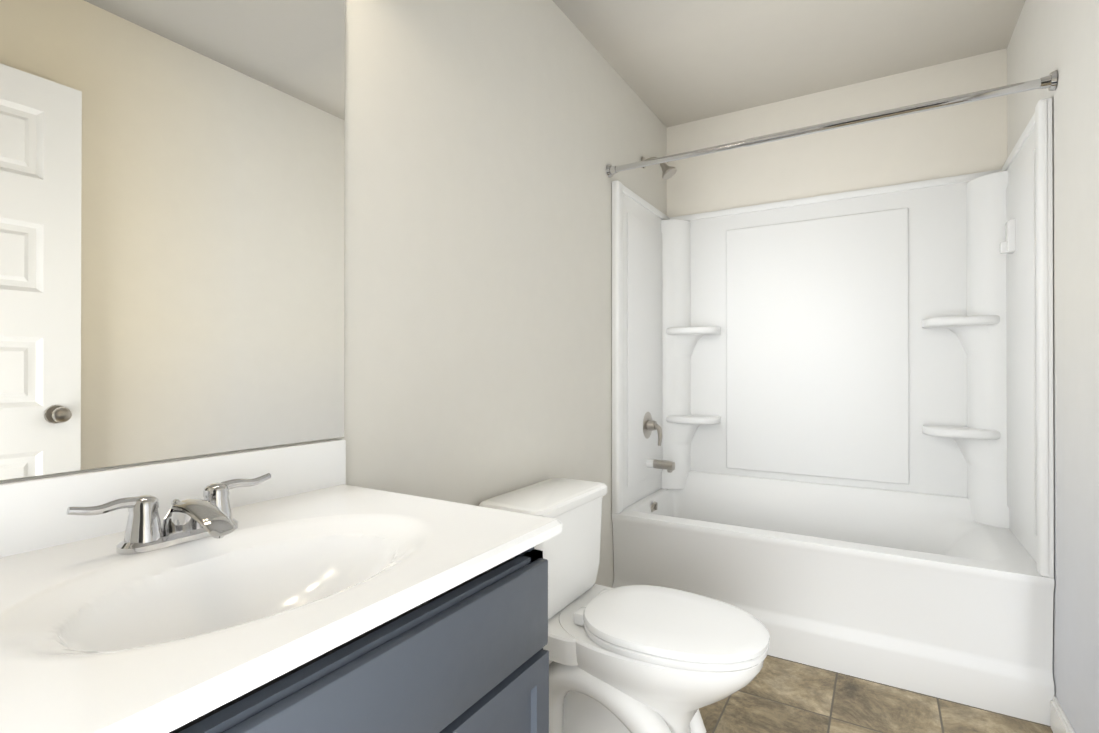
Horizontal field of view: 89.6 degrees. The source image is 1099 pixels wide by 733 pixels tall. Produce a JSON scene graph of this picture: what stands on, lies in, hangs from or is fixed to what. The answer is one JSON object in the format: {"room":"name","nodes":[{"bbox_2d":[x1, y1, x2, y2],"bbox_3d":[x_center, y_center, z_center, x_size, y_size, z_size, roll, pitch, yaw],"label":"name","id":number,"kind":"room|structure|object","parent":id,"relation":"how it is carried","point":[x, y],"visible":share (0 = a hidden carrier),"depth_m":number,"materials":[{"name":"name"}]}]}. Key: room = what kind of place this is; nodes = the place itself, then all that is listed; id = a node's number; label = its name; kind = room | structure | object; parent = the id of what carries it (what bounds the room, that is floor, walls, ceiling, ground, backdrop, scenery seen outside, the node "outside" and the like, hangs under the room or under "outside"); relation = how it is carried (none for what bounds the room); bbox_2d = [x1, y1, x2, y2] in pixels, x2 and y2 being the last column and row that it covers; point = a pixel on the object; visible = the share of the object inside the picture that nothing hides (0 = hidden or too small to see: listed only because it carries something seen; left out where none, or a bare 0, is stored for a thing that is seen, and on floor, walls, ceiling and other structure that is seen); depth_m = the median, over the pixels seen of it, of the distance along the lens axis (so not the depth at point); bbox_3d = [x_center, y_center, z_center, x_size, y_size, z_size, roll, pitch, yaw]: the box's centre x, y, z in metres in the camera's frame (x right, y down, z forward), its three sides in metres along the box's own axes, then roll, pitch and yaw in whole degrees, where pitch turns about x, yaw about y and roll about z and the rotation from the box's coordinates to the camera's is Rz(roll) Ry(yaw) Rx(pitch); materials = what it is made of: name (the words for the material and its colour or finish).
{"room":"bathroom","nodes":[
{"label":"bathroom","id":0,"kind":"room"},
{"bbox_2d":[0,0,666,587],"bbox_3d":[-0.236,-0.123,1.762,0.100,2.510,3.555,0,0,31],"label":"wall","id":1,"kind":"structure","parent":0,"point":[488,142],"depth_m":1.71,"materials":[{"name":"paint"}]},
{"bbox_2d":[0,0,344,480],"bbox_3d":[-0.674,-0.372,0.928,0.007,1.066,0.793,0,0,31],"label":"mirror","id":2,"kind":"object","parent":1,"relation":"attached to","point":[172,229],"visible":1,"depth_m":0.95,"materials":[{"name":"silver mirror"}]},
{"bbox_2d":[606,70,1056,177],"bbox_3d":[0.920,-0.887,2.110,1.518,0.060,0.060,0,0,31],"label":"shower curtain rod","id":3,"kind":"object","parent":1,"relation":"attached to","point":[1049,81],"visible":1,"depth_m":1.98,"materials":[{"name":"silver metal"}]},
{"bbox_2d":[553,0,1024,126],"bbox_3d":[0.459,-1.405,1.348,1.724,0.050,3.555,0,0,31],"label":"ceiling","id":4,"kind":"structure","parent":0,"point":[674,62],"depth_m":2.35,"materials":[{"name":"paint"}]},
{"bbox_2d":[667,48,1006,217],"bbox_3d":[1.351,-0.119,2.822,1.524,2.510,0.100,0,0,31],"label":"wall","id":5,"kind":"structure","parent":0,"point":[962,139],"depth_m":2.70,"materials":[{"name":"paint"}]},
{"bbox_2d":[699,655,1052,732],"bbox_3d":[0.459,1.155,1.338,1.724,0.050,3.555,0,0,31],"label":"floor","id":6,"kind":"structure","parent":0,"point":[777,695],"depth_m":1.82,"materials":[{"name":"tile"}]},
{"bbox_2d":[0,439,561,732],"bbox_3d":[-0.430,0.645,0.772,0.582,0.965,0.785,0,0,31],"label":"bathroom vanity","id":7,"kind":"object","parent":6,"relation":"on","point":[301,588],"visible":1,"depth_m":0.76,"materials":[{"name":"grey"}]},
{"bbox_2d":[66,473,270,554],"bbox_3d":[-0.524,0.224,0.823,0.144,0.078,0.280,0,0,31],"label":"faucet","id":8,"kind":"object","parent":7,"relation":"on","point":[191,526],"depth_m":0.81,"materials":[{"name":"silver metal"}]},
{"bbox_2d":[479,478,769,732],"bbox_3d":[0.231,0.768,1.641,0.791,0.727,0.481,0,0,31],"label":"toilet","id":9,"kind":"object","parent":6,"relation":"on","point":[641,659],"visible":0.92,"depth_m":1.53,"materials":[{"name":"white ceramic"}]},
{"bbox_2d":[612,98,1053,725],"bbox_3d":[1.128,0.025,2.452,1.518,2.220,0.757,0,0,31],"label":"bathtub","id":10,"kind":"object","parent":6,"relation":"on","point":[832,432],"visible":1,"depth_m":2.51,"materials":[{"name":"white plastic"}]},
{"bbox_2d":[1007,0,1098,732],"bbox_3d":[1.154,-0.126,0.924,0.100,2.510,3.555,0,0,31],"label":"wall","id":11,"kind":"structure","parent":0,"point":[1061,37],"depth_m":1.57,"materials":[{"name":"paint"}]},
{"bbox_2d":[1050,696,1074,732],"bbox_3d":[0.909,1.077,0.622,0.014,0.100,2.593,0,0,31],"label":"baseboard","id":12,"kind":"structure","parent":11,"relation":"attached to","point":[1059,722],"depth_m":1.67,"materials":[{"name":"paint"}]}
]}

